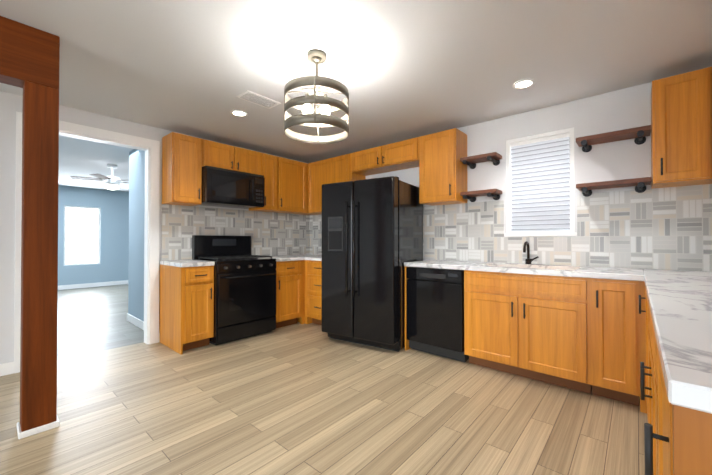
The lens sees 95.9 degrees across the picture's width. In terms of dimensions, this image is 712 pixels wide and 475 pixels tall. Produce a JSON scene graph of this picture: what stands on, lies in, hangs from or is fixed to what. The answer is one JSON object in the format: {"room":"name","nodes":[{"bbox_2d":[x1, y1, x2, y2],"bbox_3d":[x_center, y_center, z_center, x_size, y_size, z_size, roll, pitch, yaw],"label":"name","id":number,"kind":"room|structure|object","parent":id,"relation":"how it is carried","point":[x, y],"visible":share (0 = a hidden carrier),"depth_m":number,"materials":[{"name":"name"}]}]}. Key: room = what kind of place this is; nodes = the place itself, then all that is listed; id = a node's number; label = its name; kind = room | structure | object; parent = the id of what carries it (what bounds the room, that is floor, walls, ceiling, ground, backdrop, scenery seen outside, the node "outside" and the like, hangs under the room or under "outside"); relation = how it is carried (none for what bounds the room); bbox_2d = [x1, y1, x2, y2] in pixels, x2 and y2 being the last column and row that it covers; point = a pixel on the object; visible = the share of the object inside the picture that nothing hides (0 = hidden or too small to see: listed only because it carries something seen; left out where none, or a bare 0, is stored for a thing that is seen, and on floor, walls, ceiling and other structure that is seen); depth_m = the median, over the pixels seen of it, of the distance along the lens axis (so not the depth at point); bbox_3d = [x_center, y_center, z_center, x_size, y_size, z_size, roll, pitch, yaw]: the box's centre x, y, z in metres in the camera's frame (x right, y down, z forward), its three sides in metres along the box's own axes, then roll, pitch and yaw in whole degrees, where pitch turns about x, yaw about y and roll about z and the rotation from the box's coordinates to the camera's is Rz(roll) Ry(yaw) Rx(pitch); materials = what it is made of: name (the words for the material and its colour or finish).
{"room":"kitchen","nodes":[
{"label":"kitchen","id":0,"kind":"room"},
{"bbox_2d":[0,16,59,89],"bbox_3d":[-3.670,-1.095,-0.012,0.150,0.330,5.425,0,-1,41],"label":"header beam","id":1,"kind":"structure","parent":0,"point":[29,54],"depth_m":1.88,"materials":[{"name":"brown wood"}]},
{"bbox_2d":[58,185,125,285],"bbox_3d":[-7.201,0.000,7.044,0.120,2.400,6.030,0,-1,41],"label":"wall","id":2,"kind":"structure","parent":0,"point":[122,238],"depth_m":7.98,"materials":[{"name":"blue paint"}]},
{"bbox_2d":[64,205,100,265],"bbox_3d":[-6.593,-0.044,7.741,0.060,1.400,0.680,0,-1,41],"label":"window","id":3,"kind":"structure","parent":2,"relation":"in","point":[99,225],"depth_m":7.74,"materials":[{"name":"white"}]},
{"bbox_2d":[58,280,127,289],"bbox_3d":[-7.157,1.150,6.982,0.014,0.100,5.810,0,-1,41],"label":"baseboard","id":4,"kind":"structure","parent":2,"relation":"attached to","point":[61,287],"depth_m":7.81,"materials":[{"name":"white wood"}]},
{"bbox_2d":[126,152,129,313],"bbox_3d":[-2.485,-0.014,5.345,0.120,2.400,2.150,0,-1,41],"label":"wall","id":5,"kind":"structure","parent":0,"point":[127,193],"depth_m":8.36,"materials":[{"name":"blue paint"}]},
{"bbox_2d":[130,149,144,320],"bbox_3d":[-2.658,-0.024,4.143,1.140,2.400,0.130,0,-1,41],"label":"wall","id":6,"kind":"structure","parent":0,"point":[137,157],"depth_m":4.32,"materials":[{"name":"blue paint"}]},
{"bbox_2d":[127,313,159,339],"bbox_3d":[-2.758,1.126,4.151,1.294,0.100,0.034,0,-1,41],"label":"baseboard","id":7,"kind":"structure","parent":6,"relation":"attached to","point":[137,322],"depth_m":4.27,"materials":[{"name":"white"}]},
{"bbox_2d":[0,91,304,363],"bbox_3d":[-3.630,-0.042,2.071,0.120,2.400,8.830,0,-1,41],"label":"wall","id":8,"kind":"structure","parent":0,"point":[11,104],"depth_m":2.75,"materials":[{"name":"white paint"}]},
{"bbox_2d":[0,361,13,375],"bbox_3d":[-4.675,1.097,0.761,0.014,0.100,5.295,0,-1,41],"label":"baseboard","id":9,"kind":"structure","parent":8,"relation":"attached to","point":[7,368],"depth_m":2.72,"materials":[{"name":"white"}]},
{"bbox_2d":[14,111,159,372],"bbox_3d":[-2.622,0.043,3.225,0.156,2.250,1.105,0,-1,41],"label":"door frame","id":10,"kind":"structure","parent":8,"relation":"attached to","point":[150,148],"depth_m":3.52,"materials":[{"name":"white"}]},
{"bbox_2d":[162,132,205,205],"bbox_3d":[-1.970,-0.754,3.643,0.317,0.750,0.313,0,-1,41],"label":"upper cabinet","id":11,"kind":"object","parent":8,"relation":"attached to","point":[186,159],"depth_m":3.54,"materials":[{"name":"brown wood"}]},
{"bbox_2d":[206,140,261,174],"bbox_3d":[-1.616,-0.968,4.051,0.317,0.315,0.756,0,-1,41],"label":"upper cabinet","id":12,"kind":"object","parent":8,"relation":"attached to","point":[219,155],"depth_m":3.94,"materials":[{"name":"brown wood"}]},
{"bbox_2d":[201,166,264,208],"bbox_3d":[-1.565,-0.602,4.004,0.451,0.413,0.752,0,-1,41],"label":"over-the-range microwave","id":13,"kind":"object","parent":12,"relation":"attached to","point":[221,187],"visible":0.98,"depth_m":3.85,"materials":[{"name":"black metal"}]},
{"bbox_2d":[162,204,309,259],"bbox_3d":[-1.474,-0.053,4.443,0.009,0.638,2.179,0,-1,41],"label":"tile backsplash","id":14,"kind":"structure","parent":8,"relation":"attached to","point":[271,233],"depth_m":4.30,"materials":[{"name":"grey tile"}]},
{"bbox_2d":[249,153,277,211],"bbox_3d":[-1.281,-0.747,4.432,0.317,0.750,0.254,0,-1,41],"label":"upper cabinet","id":15,"kind":"object","parent":8,"relation":"attached to","point":[269,163],"depth_m":4.35,"materials":[{"name":"brown wood"}]},
{"bbox_2d":[278,157,309,214],"bbox_3d":[-1.024,-0.744,4.728,0.317,0.750,0.529,0,-1,41],"label":"upper cabinet","id":16,"kind":"object","parent":8,"relation":"attached to","point":[292,174],"depth_m":4.63,"materials":[{"name":"brown wood"}]},
{"bbox_2d":[0,284,647,474],"bbox_3d":[-4.044,1.191,2.422,10.940,0.060,8.830,0,-1,41],"label":"floor","id":17,"kind":"structure","parent":0,"point":[297,398],"depth_m":2.11,"materials":[{"name":"brown wood"}]},
{"bbox_2d":[17,81,59,438],"bbox_3d":[-1.936,0.122,1.965,0.174,2.070,0.174,0,-1,41],"label":"column","id":18,"kind":"structure","parent":17,"relation":"on","point":[39,264],"depth_m":1.91,"materials":[{"name":"brown wood"}]},
{"bbox_2d":[159,264,213,354],"bbox_3d":[-1.859,0.736,3.522,0.626,0.868,0.332,0,-1,41],"label":"base cabinet","id":19,"kind":"object","parent":17,"relation":"on","point":[186,318],"depth_m":3.34,"materials":[{"name":"brown wood"}]},
{"bbox_2d":[160,259,214,266],"bbox_3d":[-1.859,0.280,3.523,0.633,0.040,0.331,0,-1,41],"label":"countertop","id":20,"kind":"structure","parent":19,"relation":"on","point":[178,263],"depth_m":3.37,"materials":[{"name":"stone"}]},
{"bbox_2d":[192,235,275,344],"bbox_3d":[-1.450,0.574,3.894,0.721,1.200,0.752,0,-1,41],"label":"range","id":21,"kind":"object","parent":17,"relation":"on","point":[244,293],"visible":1,"depth_m":3.72,"materials":[{"name":"black metal"}]},
{"bbox_2d":[276,260,304,327],"bbox_3d":[-1.086,0.744,4.408,0.626,0.868,0.491,0,-1,41],"label":"base cabinet","id":22,"kind":"object","parent":17,"relation":"on","point":[290,275],"depth_m":4.21,"materials":[{"name":"brown wood"}]},
{"bbox_2d":[305,260,321,324],"bbox_3d":[-0.307,0.744,4.423,0.563,0.868,0.661,0,-1,41],"label":"base cabinet","id":23,"kind":"object","parent":17,"relation":"on","point":[313,281],"visible":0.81,"depth_m":4.27,"materials":[{"name":"brown wood"}]},
{"bbox_2d":[264,255,303,261],"bbox_3d":[-1.098,0.288,4.391,0.637,0.040,0.441,0,-1,41],"label":"countertop","id":24,"kind":"structure","parent":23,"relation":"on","point":[284,257],"depth_m":4.29,"materials":[{"name":"stone"}]},
{"bbox_2d":[304,254,321,260],"bbox_3d":[-0.534,0.290,4.628,1.176,0.040,0.658,0,-1,41],"label":"countertop","id":25,"kind":"structure","parent":23,"relation":"on","point":[312,257],"depth_m":4.33,"materials":[{"name":"stone"}]},
{"bbox_2d":[321,176,422,351],"bbox_3d":[0.185,0.278,3.708,0.910,1.787,0.872,0,-1,32],"label":"refrigerator","id":26,"kind":"object","parent":17,"relation":"on","point":[372,236],"visible":0.96,"depth_m":3.35,"materials":[{"name":"black metal"}]},
{"bbox_2d":[406,267,468,361],"bbox_3d":[0.936,0.737,3.343,0.596,0.864,0.600,0,-1,41],"label":"dishwasher","id":27,"kind":"object","parent":17,"relation":"on","point":[435,311],"visible":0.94,"depth_m":3.10,"materials":[{"name":"black metal"}]},
{"bbox_2d":[464,270,646,412],"bbox_3d":[1.649,0.730,2.738,1.246,0.868,0.627,0,-1,41],"label":"base cabinet","id":28,"kind":"object","parent":17,"relation":"on","point":[585,335],"depth_m":2.43,"materials":[{"name":"brown wood"}]},
{"bbox_2d":[644,428,646,459],"bbox_3d":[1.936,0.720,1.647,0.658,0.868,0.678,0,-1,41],"label":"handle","id":29,"kind":"object","parent":17,"relation":"on","point":[645,429],"depth_m":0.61,"materials":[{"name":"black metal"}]},
{"bbox_2d":[404,260,643,280],"bbox_3d":[1.391,0.276,2.965,1.828,0.040,0.633,0,-1,41],"label":"countertop","id":30,"kind":"structure","parent":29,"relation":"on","point":[631,274],"depth_m":2.70,"materials":[{"name":"stone"}]},
{"bbox_2d":[523,241,537,263],"bbox_3d":[1.636,0.144,3.015,0.115,0.220,0.184,0,-1,41],"label":"faucet","id":31,"kind":"object","parent":30,"relation":"on","point":[528,260],"visible":0.98,"depth_m":3.06,"materials":[{"name":"black metal"}]},
{"bbox_2d":[640,269,711,413],"bbox_3d":[1.660,0.262,1.341,0.667,0.040,2.728,0,-1,41],"label":"countertop","id":32,"kind":"structure","parent":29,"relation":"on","point":[680,303],"depth_m":0.82,"materials":[{"name":"stone"}]},
{"bbox_2d":[643,292,653,474],"bbox_3d":[1.417,0.715,1.052,0.658,0.868,0.900,0,-1,41],"label":"base cabinet","id":33,"kind":"object","parent":17,"relation":"on","point":[649,324],"depth_m":1.55,"materials":[{"name":"brown wood"}]},
{"bbox_2d":[651,328,711,474],"bbox_3d":[0.952,0.711,0.519,0.658,0.868,0.515,0,-1,41],"label":"base cabinet","id":34,"kind":"object","parent":17,"relation":"on","point":[677,440],"depth_m":0.54,"materials":[{"name":"brown wood"}]},
{"bbox_2d":[0,0,711,191],"bbox_3d":[-4.044,-1.264,2.443,10.940,0.050,8.830,0,-1,41],"label":"ceiling","id":35,"kind":"structure","parent":0,"point":[401,70],"depth_m":2.24,"materials":[{"name":"white paint"}]},
{"bbox_2d":[70,164,126,189],"bbox_3d":[-4.099,-1.003,5.390,0.980,0.419,1.026,0,-1,41],"label":"ceiling fan","id":36,"kind":"object","parent":35,"relation":"hanging from","point":[111,182],"visible":0.98,"depth_m":5.29,"materials":[{"name":"white"}]},
{"bbox_2d":[231,110,247,116],"bbox_3d":[-1.157,-1.229,3.182,0.160,0.006,0.160,0,-1,41],"label":"recessed light","id":37,"kind":"object","parent":35,"relation":"in","point":[240,113],"visible":1,"depth_m":3.18,"materials":[{"name":"white"}]},
{"bbox_2d":[236,90,280,108],"bbox_3d":[-0.867,-1.230,2.875,0.180,0.010,0.340,0,-1,41],"label":"ceiling vent","id":38,"kind":"object","parent":35,"relation":"in","point":[255,98],"visible":0.98,"depth_m":2.86,"materials":[{"name":"white metal"}]},
{"bbox_2d":[284,49,348,143],"bbox_3d":[-0.266,-0.968,2.177,0.430,0.544,0.430,0,-1,41],"label":"pendant light","id":39,"kind":"object","parent":35,"relation":"hanging from","point":[311,117],"visible":1,"depth_m":2.08,"materials":[{"name":"silver metal"}]},
{"bbox_2d":[513,79,534,88],"bbox_3d":[1.350,-1.234,2.587,0.160,0.006,0.160,0,-1,41],"label":"recessed light","id":40,"kind":"object","parent":35,"relation":"in","point":[524,84],"visible":1,"depth_m":2.59,"materials":[{"name":"white"}]},
{"bbox_2d":[314,82,707,271],"bbox_3d":[1.110,-0.028,3.716,4.860,2.400,0.120,0,-1,41],"label":"wall","id":41,"kind":"structure","parent":0,"point":[625,108],"depth_m":2.86,"materials":[{"name":"white paint"}]},
{"bbox_2d":[310,214,321,254],"bbox_3d":[-0.313,-0.049,4.871,1.141,0.638,0.008,0,-1,41],"label":"tile backsplash","id":42,"kind":"structure","parent":41,"relation":"attached to","point":[315,220],"depth_m":5.15,"materials":[{"name":"grey tile"}]},
{"bbox_2d":[308,153,365,213],"bbox_3d":[-0.298,-0.745,4.656,0.870,0.750,0.317,0,-1,41],"label":"upper cabinet","id":43,"kind":"object","parent":41,"relation":"attached to","point":[337,169],"depth_m":4.59,"materials":[{"name":"brown wood"}]},
{"bbox_2d":[352,146,387,175],"bbox_3d":[0.223,-0.994,4.204,0.509,0.260,0.317,0,-1,41],"label":"upper cabinet","id":44,"kind":"object","parent":41,"relation":"attached to","point":[366,162],"depth_m":4.10,"materials":[{"name":"brown wood"}]},
{"bbox_2d":[380,137,419,171],"bbox_3d":[0.607,-0.997,3.869,0.509,0.260,0.317,0,-1,41],"label":"upper cabinet","id":45,"kind":"object","parent":41,"relation":"attached to","point":[400,155],"depth_m":3.77,"materials":[{"name":"brown wood"}]},
{"bbox_2d":[416,128,466,205],"bbox_3d":[0.961,-0.754,3.558,0.428,0.750,0.317,0,-1,41],"label":"upper cabinet","id":46,"kind":"object","parent":41,"relation":"attached to","point":[435,157],"depth_m":3.43,"materials":[{"name":"brown wood"}]},
{"bbox_2d":[460,152,501,168],"bbox_3d":[1.286,-0.790,3.320,0.365,0.093,0.232,0,-1,41],"label":"shelf","id":47,"kind":"object","parent":41,"relation":"attached to","point":[493,157],"visible":1,"depth_m":3.30,"materials":[{"name":"brown wood"}]},
{"bbox_2d":[460,189,502,201],"bbox_3d":[1.286,-0.430,3.317,0.365,0.093,0.232,0,-1,41],"label":"shelf","id":48,"kind":"object","parent":41,"relation":"attached to","point":[493,193],"visible":1,"depth_m":3.30,"materials":[{"name":"brown wood"}]},
{"bbox_2d":[504,127,576,235],"bbox_3d":[1.782,-0.503,3.122,0.610,0.980,0.127,0,-1,41],"label":"window","id":49,"kind":"structure","parent":41,"relation":"in","point":[540,198],"depth_m":3.09,"materials":[{"name":"white plastic"}]},
{"bbox_2d":[423,184,711,271],"bbox_3d":[1.679,-0.064,3.133,2.994,0.638,0.008,0,-1,41],"label":"tile backsplash","id":50,"kind":"structure","parent":41,"relation":"attached to","point":[668,228],"depth_m":2.74,"materials":[{"name":"grey tile"}]},
{"bbox_2d":[576,177,650,196],"bbox_3d":[2.087,-0.406,2.618,0.470,0.093,0.232,0,-1,41],"label":"shelf","id":51,"kind":"object","parent":41,"relation":"attached to","point":[639,184],"visible":1,"depth_m":2.58,"materials":[{"name":"brown wood"}]},
{"bbox_2d":[576,125,650,151],"bbox_3d":[2.087,-0.796,2.622,0.470,0.093,0.232,0,-1,41],"label":"shelf","id":52,"kind":"object","parent":41,"relation":"attached to","point":[639,134],"visible":1,"depth_m":2.59,"materials":[{"name":"brown wood"}]},
{"bbox_2d":[651,67,711,188],"bbox_3d":[2.465,-0.766,2.225,0.610,0.750,0.354,0,-1,41],"label":"upper cabinet","id":53,"kind":"object","parent":41,"relation":"attached to","point":[681,129],"visible":1,"depth_m":2.23,"materials":[{"name":"brown wood"}]},
{"label":"outside","id":54,"kind":"structure","parent":0,"visible":0},
{"bbox_2d":[66,137,569,263],"bbox_3d":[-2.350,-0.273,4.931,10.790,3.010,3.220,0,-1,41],"label":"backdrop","id":55,"kind":"structure","parent":54,"point":[81,249],"depth_m":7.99,"materials":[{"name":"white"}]}
]}

